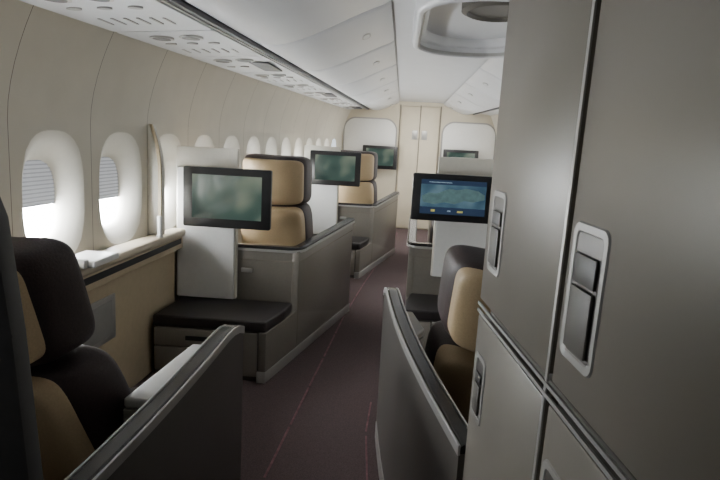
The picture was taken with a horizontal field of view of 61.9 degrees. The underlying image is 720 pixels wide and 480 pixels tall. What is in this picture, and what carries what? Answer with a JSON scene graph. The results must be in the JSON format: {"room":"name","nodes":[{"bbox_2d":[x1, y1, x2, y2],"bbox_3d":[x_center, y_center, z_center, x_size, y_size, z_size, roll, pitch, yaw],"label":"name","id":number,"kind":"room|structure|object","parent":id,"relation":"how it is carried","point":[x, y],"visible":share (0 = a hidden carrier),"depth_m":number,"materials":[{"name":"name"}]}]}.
{"room":"aircraft cabin","nodes":[
{"label":"aircraft cabin","id":0,"kind":"room"},
{"bbox_2d":[0,0,351,301],"bbox_3d":[-1.111,-0.377,4.975,0.181,2.160,12.218,4,10,7],"label":"wall","id":1,"kind":"structure","parent":0,"point":[90,83],"depth_m":3.27,"materials":[{"name":"beige plastic"}]},
{"bbox_2d":[22,130,83,251],"bbox_3d":[-1.546,-0.210,2.937,0.123,0.650,0.471,4,10,7],"label":"window","id":2,"kind":"structure","parent":1,"relation":"in","point":[52,173],"depth_m":3.04,"materials":[{"name":"white plastic"}]},
{"bbox_2d":[22,161,53,206],"bbox_3d":[-1.592,-0.278,2.924,0.004,0.228,0.321,4,10,7],"label":"shade","id":3,"kind":"object","parent":2,"relation":"attached to","point":[38,176],"depth_m":2.96,"materials":[{"name":"grey plastic"}]},
{"bbox_2d":[99,132,141,243],"bbox_3d":[-1.459,-0.308,3.536,0.123,0.650,0.471,4,10,7],"label":"window","id":4,"kind":"structure","parent":1,"relation":"in","point":[120,173],"depth_m":3.65,"materials":[{"name":"white plastic"}]},
{"bbox_2d":[99,158,117,197],"bbox_3d":[-1.506,-0.365,3.525,0.004,0.248,0.321,4,10,7],"label":"shade","id":5,"kind":"object","parent":4,"relation":"attached to","point":[108,176],"depth_m":3.57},
{"bbox_2d":[159,134,180,228],"bbox_3d":[-1.373,-0.405,4.134,0.123,0.650,0.471,4,10,7],"label":"window","id":6,"kind":"structure","parent":1,"relation":"in","point":[169,142],"depth_m":4.27,"materials":[{"name":"white plastic"}]},
{"bbox_2d":[194,135,213,147],"bbox_3d":[-1.287,-0.503,4.733,0.123,0.650,0.471,4,10,7],"label":"window","id":7,"kind":"structure","parent":1,"relation":"in","point":[203,140],"depth_m":4.73,"materials":[{"name":"white plastic"}]},
{"bbox_2d":[224,136,239,168],"bbox_3d":[-1.201,-0.600,5.332,0.123,0.650,0.471,4,10,7],"label":"window","id":8,"kind":"structure","parent":1,"relation":"in","point":[231,142],"depth_m":5.36,"materials":[{"name":"white plastic"}]},
{"bbox_2d":[246,136,259,154],"bbox_3d":[-1.115,-0.698,5.931,0.123,0.650,0.471,4,10,7],"label":"window","id":9,"kind":"structure","parent":1,"relation":"in","point":[253,146],"depth_m":6.00,"materials":[{"name":"white plastic"}]},
{"bbox_2d":[265,137,276,154],"bbox_3d":[-1.029,-0.795,6.529,0.123,0.650,0.471,4,10,7],"label":"window","id":10,"kind":"structure","parent":1,"relation":"in","point":[271,147],"depth_m":6.61,"materials":[{"name":"white plastic"}]},
{"bbox_2d":[281,137,290,155],"bbox_3d":[-0.943,-0.892,7.128,0.123,0.650,0.471,4,10,7],"label":"window","id":11,"kind":"structure","parent":1,"relation":"in","point":[286,147],"depth_m":7.22,"materials":[{"name":"white plastic"}]},
{"bbox_2d":[294,138,302,156],"bbox_3d":[-0.857,-0.990,7.727,0.123,0.650,0.471,4,10,7],"label":"window","id":12,"kind":"structure","parent":1,"relation":"in","point":[298,151],"depth_m":7.84,"materials":[{"name":"white plastic"}]},
{"bbox_2d":[306,138,312,145],"bbox_3d":[-0.770,-1.087,8.326,0.123,0.650,0.471,4,10,7],"label":"window","id":13,"kind":"structure","parent":1,"relation":"in","point":[309,141],"depth_m":8.35,"materials":[{"name":"white plastic"}]},
{"bbox_2d":[316,138,320,145],"bbox_3d":[-0.684,-1.185,8.924,0.123,0.650,0.471,4,10,7],"label":"window","id":14,"kind":"structure","parent":1,"relation":"in","point":[318,143],"depth_m":8.97,"materials":[{"name":"white plastic"}]},
{"bbox_2d":[134,228,427,479],"bbox_3d":[0.642,0.817,5.122,5.000,0.060,12.300,4,10,3],"label":"floor","id":15,"kind":"structure","parent":0,"point":[325,440],"depth_m":3.68,"materials":[{"name":"brown carpet"}]},
{"bbox_2d":[0,197,42,479],"bbox_3d":[-1.012,0.540,1.230,0.810,1.620,0.050,4,10,3],"label":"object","id":16,"kind":"structure","parent":15,"relation":"on","point":[20,456],"depth_m":1.15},
{"bbox_2d":[12,237,137,479],"bbox_3d":[-0.999,0.563,2.141,0.620,1.271,0.958,8,11,28],"label":"seat","id":17,"kind":"object","parent":15,"relation":"on","point":[80,391],"visible":0.45,"depth_m":1.80,"materials":[{"name":"brown leather"}]},
{"bbox_2d":[81,228,185,387],"bbox_3d":[-1.497,0.600,2.832,0.274,0.915,2.945,4,10,4],"label":"wall panel","id":18,"kind":"object","parent":15,"relation":"on","point":[125,293],"visible":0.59,"depth_m":3.63,"materials":[{"name":"beige plastic"}]},
{"bbox_2d":[75,250,118,268],"bbox_3d":[-1.351,0.093,2.987,0.180,0.043,0.290,4,10,3],"label":"lid","id":19,"kind":"object","parent":18,"relation":"on","point":[86,259],"visible":0.59,"depth_m":2.98,"materials":[{"name":"white plastic"}]},
{"bbox_2d":[148,124,164,233],"bbox_3d":[-1.303,-0.388,3.864,0.088,0.700,0.090,4,10,3],"label":"divider","id":20,"kind":"object","parent":18,"relation":"on","point":[156,168],"visible":0.95,"depth_m":3.83,"materials":[{"name":"beige plastic"}]},
{"bbox_2d":[156,216,162,237],"bbox_3d":[-1.264,-0.084,3.790,0.044,0.135,0.044,4,10,3],"label":"reading lamp","id":21,"kind":"object","parent":18,"relation":"on","point":[159,218],"visible":1,"depth_m":3.78,"materials":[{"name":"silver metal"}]},
{"bbox_2d":[64,324,244,479],"bbox_3d":[-0.666,0.866,1.671,0.250,0.867,1.684,4,10,3],"label":"shell","id":22,"kind":"object","parent":15,"relation":"on","point":[184,422],"visible":1,"depth_m":1.91,"materials":[{"name":"grey plastic"}]},
{"bbox_2d":[153,296,291,380],"bbox_3d":[-0.924,0.667,4.121,0.821,0.410,0.510,4,10,3],"label":"ottoman","id":23,"kind":"object","parent":15,"relation":"on","point":[189,320],"visible":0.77,"depth_m":3.90,"materials":[{"name":"black leather"}]},
{"bbox_2d":[153,296,291,332],"bbox_3d":[-0.916,0.500,4.096,0.821,0.072,0.497,4,10,3],"label":"cushion","id":24,"kind":"object","parent":23,"relation":"on","point":[188,313],"depth_m":3.95,"materials":[{"name":"black leather"}]},
{"bbox_2d":[238,229,241,242],"bbox_3d":[-1.047,0.147,5.632,0.204,0.915,2.419,4,10,7],"label":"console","id":25,"kind":"object","parent":15,"relation":"on","point":[239,230],"visible":0.02,"depth_m":5.30},
{"bbox_2d":[180,218,354,382],"bbox_3d":[-0.742,0.324,4.788,0.875,0.880,1.836,6,10,16],"label":"shell","id":26,"kind":"object","parent":15,"relation":"on","point":[312,275],"visible":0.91,"depth_m":4.34,"materials":[{"name":"grey plastic"}]},
{"bbox_2d":[177,146,239,298],"bbox_3d":[-1.077,-0.116,4.229,0.430,1.060,0.065,4,10,3],"label":"screen panel","id":27,"kind":"object","parent":26,"relation":"attached to","point":[207,260],"visible":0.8,"depth_m":4.23,"materials":[{"name":"white plastic"}]},
{"bbox_2d":[183,166,272,230],"bbox_3d":[-0.893,-0.289,4.095,0.600,0.405,0.124,4,10,3],"label":"monitor","id":28,"kind":"object","parent":27,"relation":"attached to","point":[235,198],"visible":1,"depth_m":4.03,"materials":[{"name":"black"}]},
{"bbox_2d":[241,153,312,245],"bbox_3d":[-0.615,0.011,5.003,0.620,1.438,0.898,6,10,15],"label":"seat","id":29,"kind":"object","parent":15,"relation":"on","point":[291,219],"visible":0.32,"depth_m":4.55,"materials":[{"name":"brown leather"}]},
{"bbox_2d":[263,234,396,477],"bbox_3d":[-0.058,0.652,5.691,0.121,0.003,9.796,4,10,7],"label":"trim","id":30,"kind":"structure","parent":15,"relation":"on","point":[297,410],"depth_m":3.66,"materials":[{"name":"metal"}]},
{"bbox_2d":[313,234,368,277],"bbox_3d":[-0.388,0.179,7.153,0.956,0.410,0.510,4,10,3],"label":"ottoman","id":31,"kind":"object","parent":15,"relation":"on","point":[358,243],"visible":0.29,"depth_m":6.92,"materials":[{"name":"grey plastic"}]},
{"bbox_2d":[313,234,368,249],"bbox_3d":[-0.379,0.012,7.128,0.956,0.072,0.497,4,10,3],"label":"cushion","id":32,"kind":"object","parent":31,"relation":"on","point":[358,243],"depth_m":7.01,"materials":[{"name":"black leather"}]},
{"bbox_2d":[338,150,377,203],"bbox_3d":[-0.013,-0.470,8.012,0.620,1.438,0.898,6,10,15],"label":"seat","id":33,"kind":"object","parent":15,"relation":"on","point":[366,193],"visible":0.28,"depth_m":7.57,"materials":[{"name":"brown leather"}]},
{"bbox_2d":[337,191,399,278],"bbox_3d":[-0.205,-0.167,7.836,1.016,0.880,1.836,6,10,16],"label":"shell","id":34,"kind":"object","parent":15,"relation":"on","point":[376,221],"visible":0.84,"depth_m":7.37,"materials":[{"name":"grey plastic"}]},
{"bbox_2d":[304,145,340,233],"bbox_3d":[-0.473,-0.600,7.258,0.430,1.060,0.065,4,10,3],"label":"screen panel","id":35,"kind":"object","parent":34,"relation":"attached to","point":[323,202],"visible":0.32,"depth_m":7.25,"materials":[{"name":"white plastic"}]},
{"bbox_2d":[310,150,360,186],"bbox_3d":[-0.290,-0.850,7.110,0.600,0.400,0.124,4,10,3],"label":"monitor","id":36,"kind":"object","parent":35,"relation":"attached to","point":[336,168],"visible":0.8,"depth_m":7.05,"materials":[{"name":"black"}]},
{"bbox_2d":[365,402,371,479],"bbox_3d":[0.038,1.104,3.065,0.034,0.003,1.278,3,10,1],"label":"trim","id":37,"kind":"structure","parent":15,"relation":"on","point":[370,402],"depth_m":3.18,"materials":[{"name":"metal"}]},
{"bbox_2d":[375,287,467,479],"bbox_3d":[0.218,0.778,2.433,0.182,0.875,1.564,3,10,-3],"label":"shell","id":38,"kind":"object","parent":15,"relation":"on","point":[421,432],"visible":0.94,"depth_m":2.19,"materials":[{"name":"grey plastic"}]},
{"bbox_2d":[405,218,440,307],"bbox_3d":[0.799,0.349,5.115,0.854,0.880,1.780,4,10,3],"label":"shell","id":39,"kind":"object","parent":15,"relation":"on","point":[419,279],"visible":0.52,"depth_m":4.75,"materials":[{"name":"grey plastic"}]},
{"bbox_2d":[430,157,493,276],"bbox_3d":[0.807,-0.163,4.603,0.465,0.920,0.065,4,10,3],"label":"screen panel","id":40,"kind":"object","parent":39,"relation":"on","point":[446,235],"visible":0.35,"depth_m":4.59,"materials":[{"name":"white plastic"}]},
{"bbox_2d":[410,172,491,223],"bbox_3d":[0.685,-0.316,4.466,0.600,0.345,0.155,4,10,3],"label":"monitor","id":41,"kind":"object","parent":40,"relation":"attached to","point":[435,197],"visible":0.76,"depth_m":4.39,"materials":[{"name":"black"}]},
{"bbox_2d":[405,293,440,350],"bbox_3d":[0.740,0.684,4.530,0.824,0.410,0.510,4,10,3],"label":"ottoman","id":42,"kind":"object","parent":15,"relation":"on","point":[424,307],"visible":0.23,"depth_m":4.32,"materials":[{"name":"black leather"}]},
{"bbox_2d":[405,293,440,320],"bbox_3d":[0.749,0.517,4.505,0.824,0.072,0.497,4,10,3],"label":"cushion","id":43,"kind":"object","parent":42,"relation":"on","point":[424,307],"depth_m":4.38,"materials":[{"name":"black leather"}]},
{"bbox_2d":[427,220,430,242],"bbox_3d":[1.352,-0.146,8.196,0.854,0.880,1.780,4,10,3],"label":"shell","id":44,"kind":"object","parent":15,"relation":"on","point":[429,223],"visible":0.02,"depth_m":8.49,"materials":[{"name":"grey plastic"}]},
{"bbox_2d":[429,171,437,242],"bbox_3d":[0.926,0.000,5.752,0.620,1.368,0.894,3,10,0],"label":"seat","id":45,"kind":"object","parent":15,"relation":"on","point":[432,222],"visible":0.02,"depth_m":5.53,"materials":[{"name":"grey plastic"}]},
{"bbox_2d":[425,245,490,422],"bbox_3d":[0.556,0.581,2.705,0.620,1.206,0.981,2,10,-6],"label":"seat","id":46,"kind":"object","parent":15,"relation":"on","point":[450,347],"visible":0.26,"depth_m":2.35,"materials":[{"name":"brown leather"}]},
{"bbox_2d":[463,0,719,479],"bbox_3d":[0.758,0.425,0.422,1.084,2.300,2.268,4,10,3],"label":"closet","id":47,"kind":"object","parent":15,"relation":"on","point":[597,350],"visible":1,"depth_m":0.81,"materials":[{"name":"grey plastic"}]},
{"bbox_2d":[185,0,498,114],"bbox_3d":[0.688,-1.452,4.690,4.360,0.357,12.200,4,10,3],"label":"ceiling","id":48,"kind":"structure","parent":0,"point":[421,76],"depth_m":6.32,"materials":[{"name":"white plastic"}]},
{"bbox_2d":[19,0,210,31],"bbox_3d":[-1.055,-0.990,2.578,0.570,0.050,0.900,4,10,3],"label":"panel","id":49,"kind":"object","parent":48,"relation":"attached to","point":[112,15],"visible":0.97,"depth_m":2.63,"materials":[{"name":"white plastic"}]},
{"bbox_2d":[45,0,71,2],"bbox_3d":[-1.179,-0.934,2.311,0.123,0.012,0.139,3,10,-2],"label":"light","id":50,"kind":"object","parent":49,"relation":"attached to","point":[47,1],"depth_m":2.34,"materials":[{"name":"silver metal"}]},
{"bbox_2d":[91,0,113,1],"bbox_3d":[-1.010,-0.933,2.300,0.123,0.012,0.139,3,10,-2],"label":"light","id":51,"kind":"object","parent":49,"relation":"attached to","point":[91,0],"depth_m":2.34,"materials":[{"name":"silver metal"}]},
{"bbox_2d":[97,17,175,24],"bbox_3d":[-1.025,-1.008,2.766,0.312,0.018,0.140,4,10,3],"label":"vent grille","id":52,"kind":"object","parent":49,"relation":"attached to","point":[107,20],"depth_m":2.76,"materials":[{"name":"white plastic"}]},
{"bbox_2d":[117,28,260,56],"bbox_3d":[-0.941,-1.136,3.476,0.541,0.050,0.900,4,10,3],"label":"panel","id":53,"kind":"object","parent":48,"relation":"attached to","point":[190,43],"visible":0.95,"depth_m":3.37,"materials":[{"name":"white plastic"}]},
{"bbox_2d":[149,35,173,40],"bbox_3d":[-1.060,-1.081,3.208,0.123,0.012,0.139,3,10,-2],"label":"light","id":54,"kind":"object","parent":53,"relation":"attached to","point":[152,37],"depth_m":3.18,"materials":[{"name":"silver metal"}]},
{"bbox_2d":[179,35,202,40],"bbox_3d":[-0.900,-1.080,3.198,0.123,0.012,0.139,3,10,-2],"label":"light","id":55,"kind":"object","parent":53,"relation":"attached to","point":[182,37],"depth_m":3.17,"materials":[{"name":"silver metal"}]},
{"bbox_2d":[182,48,238,52],"bbox_3d":[-0.911,-1.154,3.664,0.312,0.018,0.140,4,10,3],"label":"vent grille","id":56,"kind":"object","parent":53,"relation":"attached to","point":[189,50],"depth_m":3.66,"materials":[{"name":"white plastic"}]},
{"bbox_2d":[192,54,291,72],"bbox_3d":[-0.826,-1.283,4.373,0.512,0.050,0.900,4,10,3],"label":"panel","id":57,"kind":"object","parent":48,"relation":"attached to","point":[238,64],"visible":0.95,"depth_m":4.27,"materials":[{"name":"white plastic"}]},
{"bbox_2d":[213,59,231,62],"bbox_3d":[-0.940,-1.227,4.106,0.123,0.012,0.139,5,10,9],"label":"light","id":58,"kind":"object","parent":57,"relation":"attached to","point":[214,60],"depth_m":4.07,"materials":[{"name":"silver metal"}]},
{"bbox_2d":[235,59,253,62],"bbox_3d":[-0.789,-1.226,4.096,0.124,0.015,0.140,4,10,3],"label":"light","id":59,"kind":"object","parent":57,"relation":"attached to","point":[236,60],"depth_m":4.08,"materials":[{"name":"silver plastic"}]},
{"bbox_2d":[239,70,312,83],"bbox_3d":[-0.712,-1.430,5.271,0.483,0.050,0.900,4,10,3],"label":"panel","id":60,"kind":"object","parent":48,"relation":"attached to","point":[268,77],"visible":0.94,"depth_m":5.18,"materials":[{"name":"white plastic"}]},
{"bbox_2d":[254,74,268,76],"bbox_3d":[-0.820,-1.374,5.003,0.123,0.012,0.139,3,10,-2],"label":"light","id":61,"kind":"object","parent":60,"relation":"attached to","point":[255,75],"depth_m":4.96,"materials":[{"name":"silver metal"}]},
{"bbox_2d":[271,74,285,76],"bbox_3d":[-0.679,-1.373,4.994,0.124,0.015,0.140,4,10,3],"label":"light","id":62,"kind":"object","parent":60,"relation":"attached to","point":[279,75],"depth_m":4.96,"materials":[{"name":"silver plastic"}]},
{"bbox_2d":[184,0,389,44],"bbox_3d":[-0.285,-1.210,2.962,0.846,0.329,1.270,4,10,3],"label":"bin","id":63,"kind":"object","parent":48,"relation":"attached to","point":[264,22],"visible":1,"depth_m":3.06,"materials":[{"name":"white plastic"}]},
{"bbox_2d":[272,81,328,91],"bbox_3d":[-0.598,-1.577,6.168,0.453,0.050,0.900,4,10,3],"label":"panel","id":64,"kind":"object","parent":48,"relation":"attached to","point":[295,87],"visible":0.94,"depth_m":6.08,"materials":[{"name":"white plastic"}]},
{"bbox_2d":[296,90,339,97],"bbox_3d":[-0.483,-1.724,7.066,0.424,0.050,0.900,4,10,3],"label":"panel","id":65,"kind":"object","parent":48,"relation":"attached to","point":[313,94],"visible":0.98,"depth_m":6.96,"materials":[{"name":"white plastic"}]},
{"bbox_2d":[260,0,393,69],"bbox_3d":[-0.170,-1.405,4.222,0.798,0.307,1.270,4,10,3],"label":"bin","id":66,"kind":"object","parent":48,"relation":"attached to","point":[371,29],"visible":0.95,"depth_m":4.02,"materials":[{"name":"white plastic"}]},
{"bbox_2d":[314,96,348,101],"bbox_3d":[-0.369,-1.871,7.963,0.358,0.050,0.915,4,10,6],"label":"panel","id":67,"kind":"object","parent":48,"relation":"attached to","point":[324,99],"visible":0.91,"depth_m":7.86,"materials":[{"name":"white plastic"}]},
{"bbox_2d":[327,101,356,105],"bbox_3d":[-0.252,-2.017,8.860,0.333,0.050,0.914,4,10,6],"label":"panel","id":68,"kind":"object","parent":48,"relation":"attached to","point":[349,103],"visible":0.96,"depth_m":8.77,"materials":[{"name":"white plastic"}]},
{"bbox_2d":[303,41,395,84],"bbox_3d":[-0.055,-1.600,5.483,0.751,0.284,1.270,4,10,3],"label":"bin","id":69,"kind":"object","parent":48,"relation":"attached to","point":[380,58],"visible":0.93,"depth_m":5.30,"materials":[{"name":"white plastic"}]},
{"bbox_2d":[338,105,362,108],"bbox_3d":[-0.140,-2.164,9.758,0.336,0.050,0.900,4,10,3],"label":"panel","id":70,"kind":"object","parent":48,"relation":"attached to","point":[354,106],"visible":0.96,"depth_m":9.62,"materials":[{"name":"white plastic"}]},
{"bbox_2d":[330,64,396,94],"bbox_3d":[0.061,-1.795,6.743,0.704,0.262,1.270,4,10,3],"label":"bin","id":71,"kind":"object","parent":48,"relation":"attached to","point":[385,76],"visible":0.95,"depth_m":6.58,"materials":[{"name":"white plastic"}]},
{"bbox_2d":[348,79,397,101],"bbox_3d":[0.176,-1.989,8.003,0.656,0.241,1.270,4,10,3],"label":"bin","id":72,"kind":"object","parent":48,"relation":"attached to","point":[391,87],"visible":0.93,"depth_m":7.85,"materials":[{"name":"white plastic"}]},
{"bbox_2d":[360,90,398,106],"bbox_3d":[0.291,-2.183,9.264,0.609,0.220,1.270,4,10,3],"label":"bin","id":73,"kind":"object","parent":48,"relation":"attached to","point":[393,96],"visible":0.87,"depth_m":9.12,"materials":[{"name":"white plastic"}]},
{"bbox_2d":[368,98,398,109],"bbox_3d":[0.406,-2.376,10.524,0.562,0.200,1.270,4,10,3],"label":"bin","id":74,"kind":"object","parent":48,"relation":"attached to","point":[396,101],"visible":0.62,"depth_m":10.21,"materials":[{"name":"white plastic"}]},
{"bbox_2d":[412,0,508,58],"bbox_3d":[0.784,-1.371,3.808,0.880,0.187,1.850,4,10,3],"label":"ceiling light fixture","id":75,"kind":"object","parent":48,"relation":"attached to","point":[447,28],"visible":0.59,"depth_m":4.16,"materials":[{"name":"white plastic"}]},
{"bbox_2d":[444,100,477,114],"bbox_3d":[1.740,-2.293,10.448,0.562,0.200,1.270,4,10,3],"label":"bin","id":76,"kind":"object","parent":48,"relation":"attached to","point":[447,103],"visible":0.65,"depth_m":10.15,"materials":[{"name":"white plastic"}]},
{"bbox_2d":[448,93,492,112],"bbox_3d":[1.688,-2.096,9.184,0.609,0.220,1.270,4,10,3],"label":"bin","id":77,"kind":"object","parent":48,"relation":"attached to","point":[456,99],"visible":0.88,"depth_m":9.04,"materials":[{"name":"white plastic"}]},
{"bbox_2d":[455,82,499,107],"bbox_3d":[1.635,-1.898,7.920,0.656,0.241,1.270,4,10,3],"label":"bin","id":78,"kind":"object","parent":48,"relation":"attached to","point":[467,91],"visible":0.87,"depth_m":7.81,"materials":[{"name":"white plastic"}]},
{"bbox_2d":[465,68,501,99],"bbox_3d":[1.582,-1.700,6.656,0.704,0.262,1.270,4,10,3],"label":"bin","id":79,"kind":"object","parent":48,"relation":"attached to","point":[484,81],"visible":0.7,"depth_m":6.61,"materials":[{"name":"white plastic"}]},
{"bbox_2d":[473,107,498,114],"bbox_3d":[1.865,-1.222,4.649,0.022,0.030,12.211,3,10,1],"label":"trim","id":80,"kind":"structure","parent":48,"relation":"attached to","point":[497,107],"depth_m":9.32,"materials":[{"name":"silver metal"}]},
{"bbox_2d":[480,58,503,78],"bbox_3d":[1.529,-1.502,5.392,0.751,0.284,1.270,4,10,3],"label":"bin","id":81,"kind":"object","parent":48,"relation":"attached to","point":[494,66],"visible":0.09,"depth_m":5.62,"materials":[{"name":"white plastic"}]},
{"bbox_2d":[342,101,494,229],"bbox_3d":[1.061,-1.485,10.837,3.000,2.600,0.060,4,10,3],"label":"wall","id":82,"kind":"structure","parent":0,"point":[385,180],"depth_m":10.72,"materials":[{"name":"beige plastic"}]},
{"bbox_2d":[342,117,396,150],"bbox_3d":[0.172,-1.750,10.809,0.970,0.900,0.023,4,10,3],"label":"panel","id":83,"kind":"object","parent":82,"relation":"attached to","point":[358,132],"visible":0.46,"depth_m":10.77,"materials":[{"name":"white plastic"}]},
{"bbox_2d":[363,145,397,169],"bbox_3d":[0.353,-1.483,10.756,0.620,0.410,0.134,4,10,3],"label":"monitor","id":84,"kind":"object","parent":83,"relation":"attached to","point":[387,155],"visible":0.75,"depth_m":10.68,"materials":[{"name":"black"}]},
{"bbox_2d":[395,105,400,190],"bbox_3d":[0.670,-1.315,10.855,0.016,2.220,0.012,4,10,3],"label":"trim","id":85,"kind":"structure","parent":82,"relation":"attached to","point":[400,105],"depth_m":10.79,"materials":[{"name":"beige plastic"}]},
{"bbox_2d":[396,106,420,227],"bbox_3d":[0.856,-1.302,10.832,0.335,2.180,0.036,4,10,3],"label":"door","id":86,"kind":"structure","parent":82,"relation":"in","point":[410,115],"depth_m":10.80,"materials":[{"name":"beige plastic"}]},
{"bbox_2d":[416,105,421,172],"bbox_3d":[1.028,-1.291,10.823,0.016,2.220,0.035,4,10,3],"label":"trim","id":87,"kind":"structure","parent":82,"relation":"attached to","point":[421,105],"depth_m":10.72,"materials":[{"name":"white plastic"}]},
{"bbox_2d":[417,107,439,228],"bbox_3d":[1.200,-1.280,10.812,0.335,2.180,0.036,4,10,3],"label":"door","id":88,"kind":"structure","parent":82,"relation":"in","point":[430,116],"depth_m":10.72,"materials":[{"name":"beige plastic"}]},
{"bbox_2d":[436,107,441,172],"bbox_3d":[1.387,-1.271,10.814,0.016,2.220,0.012,4,10,3],"label":"trim","id":89,"kind":"structure","parent":82,"relation":"attached to","point":[441,107],"depth_m":10.72,"materials":[{"name":"white plastic"}]},
{"bbox_2d":[440,122,495,159],"bbox_3d":[1.926,-1.641,10.709,0.970,0.900,0.023,4,10,3],"label":"panel","id":90,"kind":"object","parent":82,"relation":"attached to","point":[481,137],"visible":0.55,"depth_m":10.67,"materials":[{"name":"white plastic"}]},
{"bbox_2d":[443,149,478,157],"bbox_3d":[1.778,-1.394,10.675,0.620,0.410,0.134,4,10,3],"label":"monitor","id":91,"kind":"object","parent":90,"relation":"attached to","point":[446,152],"visible":0.47,"depth_m":10.59,"materials":[{"name":"black"}]},
{"bbox_2d":[490,114,497,132],"bbox_3d":[2.362,-0.162,4.777,0.181,2.160,12.218,3,10,-1],"label":"wall","id":92,"kind":"structure","parent":0,"point":[494,118],"depth_m":10.45,"materials":[{"name":"beige plastic"}]},
{"bbox_3d":[0.302,0.521,-1.178,5.000,2.600,0.050,4,10,3],"label":"wall","id":93,"kind":"structure","parent":0,"visible":0},
{"bbox_2d":[160,0,368,109],"bbox_3d":[-0.505,-1.369,4.784,0.022,0.030,12.211,4,10,6],"label":"trim","id":94,"kind":"structure","parent":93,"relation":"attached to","point":[182,4],"depth_m":3.38,"materials":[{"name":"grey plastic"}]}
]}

